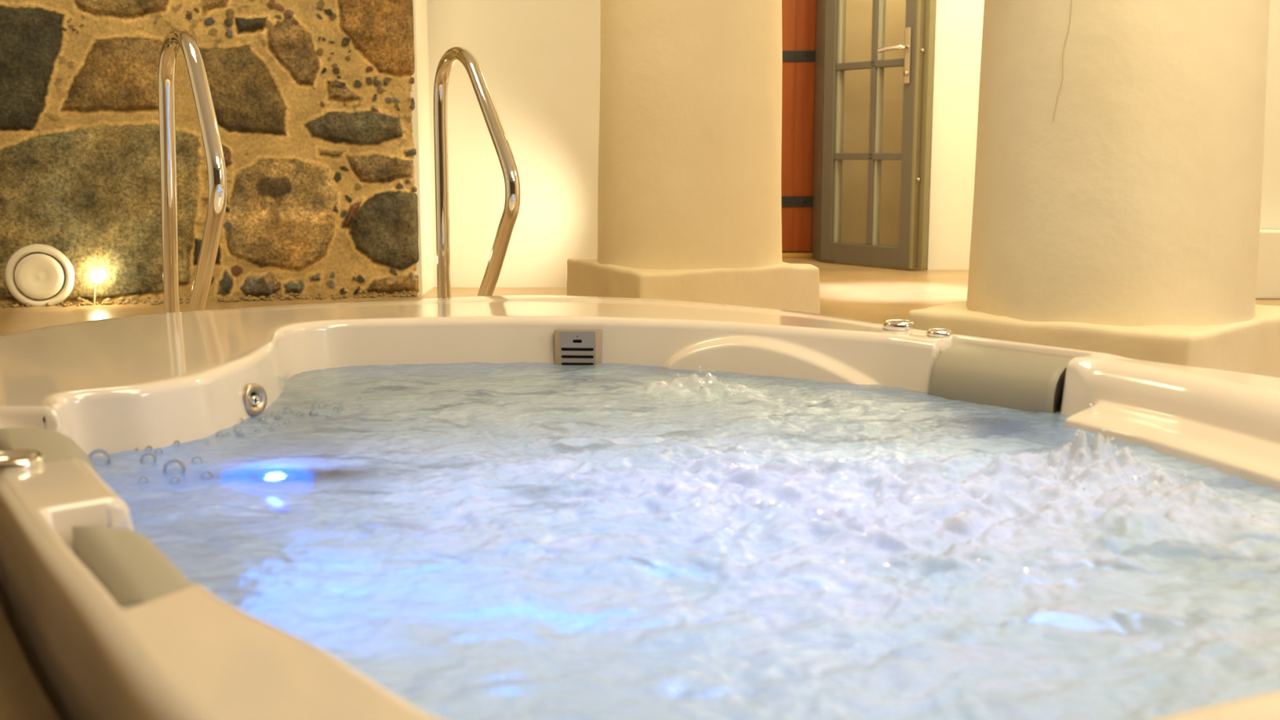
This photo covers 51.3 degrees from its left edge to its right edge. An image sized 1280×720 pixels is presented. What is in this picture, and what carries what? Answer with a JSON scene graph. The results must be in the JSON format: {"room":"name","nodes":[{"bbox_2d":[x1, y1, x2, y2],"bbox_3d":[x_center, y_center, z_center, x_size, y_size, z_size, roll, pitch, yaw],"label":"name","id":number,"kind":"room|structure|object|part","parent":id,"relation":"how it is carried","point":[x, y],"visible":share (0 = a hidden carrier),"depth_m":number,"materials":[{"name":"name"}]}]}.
{"room":"indoor hot tub spa","nodes":[
{"label":"indoor hot tub spa","id":0,"kind":"room"},
{"bbox_2d":[0,0,419,306],"bbox_3d":[-1.983,-1.388,4.647,2.371,2.440,0.040,-2,9,-14],"label":"wall","id":1,"kind":"structure","parent":0,"point":[313,104],"depth_m":4.85,"materials":[{"name":"brown stone"}]},
{"bbox_2d":[4,244,74,306],"bbox_3d":[-2.144,-0.299,4.764,0.232,0.232,0.049,-2,9,-14],"label":"air vent","id":2,"kind":"object","parent":1,"relation":"in","point":[40,277],"visible":0.98,"depth_m":4.75,"materials":[{"name":"white plastic"}]},
{"bbox_2d":[410,0,600,295],"bbox_3d":[-0.342,-1.596,5.922,1.244,2.460,1.967,0,9,0],"label":"wall","id":3,"kind":"structure","parent":0,"point":[539,60],"depth_m":5.33,"materials":[{"name":"white paint"}]},
{"bbox_2d":[0,257,1279,335],"bbox_3d":[0.100,0.089,2.948,7.000,0.001,9.400,0,9,0],"label":"floor","id":4,"kind":"structure","parent":0,"point":[878,294],"depth_m":5.00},
{"bbox_2d":[0,604,60,719],"bbox_3d":[-0.934,0.268,1.636,0.277,0.050,2.078,-5,10,-30],"label":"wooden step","id":5,"kind":"structure","parent":4,"relation":"on","point":[22,696],"depth_m":1.24,"materials":[{"name":"brown wood"}]},
{"bbox_2d":[85,266,108,304],"bbox_3d":[-1.957,-0.268,4.812,0.072,0.132,0.044,-2,9,-14],"label":"ground light","id":6,"kind":"object","parent":4,"relation":"on","point":[97,276],"visible":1,"depth_m":4.79,"materials":[{"name":"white glass"}]},
{"bbox_3d":[-1.966,-0.237,4.811,0.007,0.071,0.019,4,10,24],"label":"stem","id":7,"kind":"part","parent":6,"relation":"part of","materials":[{"name":"beige"}]},
{"bbox_3d":[-1.951,-0.300,4.798,0.048,0.044,0.024,-2,9,-14],"label":"bulb","id":8,"kind":"part","parent":6,"relation":"part of","materials":[{"name":"beige glass"}]},
{"bbox_2d":[158,27,226,312],"bbox_3d":[-1.153,-0.410,3.409,0.090,0.860,0.696,-5,10,-30],"label":"grab rail","id":9,"kind":"object","parent":4,"relation":"on","point":[177,37],"visible":0.86,"depth_m":3.34,"materials":[{"name":"silver metal"}]},
{"bbox_2d":[3,290,417,307],"bbox_3d":[-1.742,-0.217,4.843,1.851,0.032,0.101,-2,9,-15],"label":"gravel","id":10,"kind":"object","parent":4,"relation":"on","point":[107,301],"visible":0.91,"depth_m":4.92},
{"bbox_2d":[433,46,519,297],"bbox_3d":[-0.478,-0.471,3.829,0.090,0.852,0.577,-5,10,-30],"label":"grab rail","id":11,"kind":"object","parent":4,"relation":"on","point":[499,138],"visible":0.89,"depth_m":3.78,"materials":[{"name":"silver metal"}]},
{"bbox_2d":[0,295,1279,719],"bbox_3d":[0.003,0.505,2.141,1.877,0.967,2.887,-6,11,-33],"label":"hot tub","id":12,"kind":"object","parent":4,"relation":"in","point":[108,627],"visible":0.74,"depth_m":2.16,"materials":[{"name":"beige plastic"}]},
{"bbox_3d":[-0.735,0.118,1.556,0.074,0.013,0.074,0,9,0],"label":"control knob","id":13,"kind":"part","parent":12,"relation":"part of","materials":[{"name":"silver metal"}]},
{"bbox_3d":[-0.138,0.004,2.937,0.080,0.132,0.003,1,9,3],"label":"plate","id":14,"kind":"part","parent":12,"relation":"part of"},
{"bbox_3d":[-0.136,0.000,2.957,0.104,0.134,0.044,1,9,4],"label":"plate","id":15,"kind":"part","parent":12,"relation":"part of","materials":[{"name":"grey plastic"}]},
{"bbox_2d":[91,362,1279,719],"bbox_3d":[0.038,0.130,2.023,1.634,0.082,2.283,-6,10,-32],"label":"water","id":16,"kind":"object","parent":12,"relation":"in","point":[474,540],"visible":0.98,"depth_m":1.58,"materials":[{"name":"blue liquid"}]},
{"bbox_2d":[88,448,111,463],"bbox_3d":[-0.812,0.145,2.001,0.034,0.023,0.034,0,9,0],"label":"bubble","id":17,"kind":"object","parent":16,"relation":"on","point":[106,453],"visible":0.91,"depth_m":2.01,"materials":[{"name":"white"}]},
{"bbox_2d":[137,476,148,482],"bbox_3d":[-0.700,0.169,1.878,0.014,0.009,0.014,0,9,0],"label":"bubble","id":18,"kind":"object","parent":16,"relation":"on","point":[140,477],"visible":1,"depth_m":1.88,"materials":[{"name":"white"}]},
{"bbox_2d":[139,452,156,462],"bbox_3d":[-0.742,0.148,2.011,0.024,0.016,0.024,0,9,0],"label":"bubble","id":19,"kind":"object","parent":16,"relation":"on","point":[152,455],"visible":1,"depth_m":2.02,"materials":[{"name":"white"}]},
{"bbox_2d":[163,458,186,471],"bbox_3d":[-0.680,0.155,1.947,0.032,0.022,0.032,0,9,0],"label":"bubble","id":20,"kind":"object","parent":16,"relation":"on","point":[173,460],"visible":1,"depth_m":1.96,"materials":[{"name":"white"}]},
{"bbox_2d":[169,476,180,483],"bbox_3d":[-0.655,0.169,1.878,0.014,0.009,0.014,0,9,0],"label":"bubble","id":21,"kind":"object","parent":16,"relation":"on","point":[172,477],"visible":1,"depth_m":1.88,"materials":[{"name":"white"}]},
{"bbox_2d":[191,456,202,462],"bbox_3d":[-0.665,0.150,2.002,0.016,0.011,0.016,0,9,0],"label":"bubble","id":22,"kind":"object","parent":16,"relation":"on","point":[195,457],"visible":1,"depth_m":2.01,"materials":[{"name":"white"}]},
{"bbox_2d":[200,471,212,477],"bbox_3d":[-0.620,0.164,1.908,0.016,0.011,0.016,0,9,0],"label":"bubble","id":23,"kind":"object","parent":16,"relation":"on","point":[204,472],"visible":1,"depth_m":1.91,"materials":[{"name":"white"}]},
{"bbox_2d":[271,421,280,426],"bbox_3d":[-0.619,0.110,2.264,0.016,0.011,0.016,0,9,0],"label":"bubble","id":24,"kind":"object","parent":16,"relation":"on","point":[273,423],"visible":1,"depth_m":2.27,"materials":[{"name":"white"}]},
{"bbox_2d":[283,407,292,413],"bbox_3d":[-0.631,0.090,2.390,0.016,0.011,0.016,0,9,0],"label":"bubble","id":25,"kind":"object","parent":16,"relation":"on","point":[286,407],"visible":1,"depth_m":2.40,"materials":[{"name":"white"}]},
{"bbox_2d":[309,408,318,414],"bbox_3d":[-0.581,0.093,2.378,0.016,0.011,0.016,0,9,0],"label":"bubble","id":26,"kind":"object","parent":16,"relation":"on","point":[315,410],"visible":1,"depth_m":2.38,"materials":[{"name":"white"}]},
{"bbox_2d":[636,366,1275,524],"bbox_3d":[0.439,0.076,2.210,0.295,0.107,1.381,-6,11,-33],"label":"water droplets","id":27,"kind":"object","parent":16,"relation":"on","point":[701,386],"visible":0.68,"depth_m":1.90,"materials":[{"name":"white"}]},
{"bbox_3d":[0.535,-0.072,2.757,0.066,0.017,0.066,0,9,0],"label":"control knob","id":28,"kind":"part","parent":12,"relation":"part of","materials":[{"name":"silver metal"}]},
{"bbox_3d":[0.600,-0.054,2.663,0.056,0.011,0.056,0,9,0],"label":"control knob","id":29,"kind":"part","parent":12,"relation":"part of","materials":[{"name":"silver metal"}]},
{"bbox_2d":[566,0,820,314],"bbox_3d":[0.150,-1.292,3.898,0.586,2.439,0.587,-4,10,-24],"label":"column","id":30,"kind":"structure","parent":4,"relation":"on","point":[689,189],"depth_m":3.77,"materials":[{"name":"beige paint"}]},
{"bbox_2d":[782,252,812,257],"bbox_3d":[0.602,-0.554,7.026,0.604,0.022,0.095,0,9,0],"label":"threshold","id":31,"kind":"object","parent":4,"relation":"on","point":[784,255],"visible":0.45,"depth_m":6.98,"materials":[{"name":"brown"}]},
{"bbox_2d":[907,0,1279,377],"bbox_3d":[0.985,-1.100,2.663,0.606,2.439,0.607,8,12,43],"label":"column","id":32,"kind":"structure","parent":4,"relation":"on","point":[1120,144],"depth_m":2.54,"materials":[{"name":"beige paint"}]},
{"bbox_2d":[1255,229,1279,298],"bbox_3d":[2.752,-0.361,5.027,1.075,0.254,0.105,0,9,0],"label":"ledge","id":33,"kind":"object","parent":4,"relation":"on","point":[1268,279],"depth_m":4.98,"materials":[{"name":"white paint"}]},
{"bbox_2d":[782,0,906,253],"bbox_3d":[0.900,-1.756,6.953,1.400,2.460,0.100,0,9,0],"label":"wall","id":34,"kind":"structure","parent":0,"point":[858,35],"depth_m":6.98,"materials":[{"name":"beige paint"}]},
{"bbox_2d":[781,0,816,251],"bbox_3d":[0.604,-1.599,6.889,0.600,2.070,0.050,0,9,0],"label":"door","id":35,"kind":"structure","parent":34,"relation":"in","point":[798,16],"depth_m":6.93,"materials":[{"name":"orange wood"}]},
{"bbox_2d":[811,0,829,261],"bbox_3d":[0.945,-1.651,6.737,0.080,2.280,0.300,0,9,0],"label":"door frame","id":36,"kind":"structure","parent":34,"relation":"attached to","point":[820,4],"depth_m":6.76,"materials":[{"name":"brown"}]},
{"bbox_2d":[926,0,1279,269],"bbox_3d":[2.143,-1.560,5.693,0.920,2.460,2.689,-7,11,-39],"label":"wall","id":37,"kind":"structure","parent":0,"point":[958,24],"depth_m":6.13,"materials":[{"name":"white paint"}]},
{"bbox_2d":[820,0,935,268],"bbox_3d":[1.089,-1.482,6.261,0.137,2.068,0.650,-6,11,-34],"label":"door","id":38,"kind":"structure","parent":37,"relation":"in","point":[911,251],"depth_m":6.27,"materials":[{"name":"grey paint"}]},
{"bbox_3d":[1.162,-1.424,6.103,0.067,0.030,0.146,-6,11,-34],"label":"lever","id":39,"kind":"part","parent":38,"relation":"part of","materials":[{"name":"silver metal"}]},
{"bbox_3d":[1.220,-1.387,6.074,0.010,0.250,0.032,-6,11,-34],"label":"handle plate","id":40,"kind":"part","parent":38,"relation":"part of","materials":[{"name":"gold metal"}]}
]}

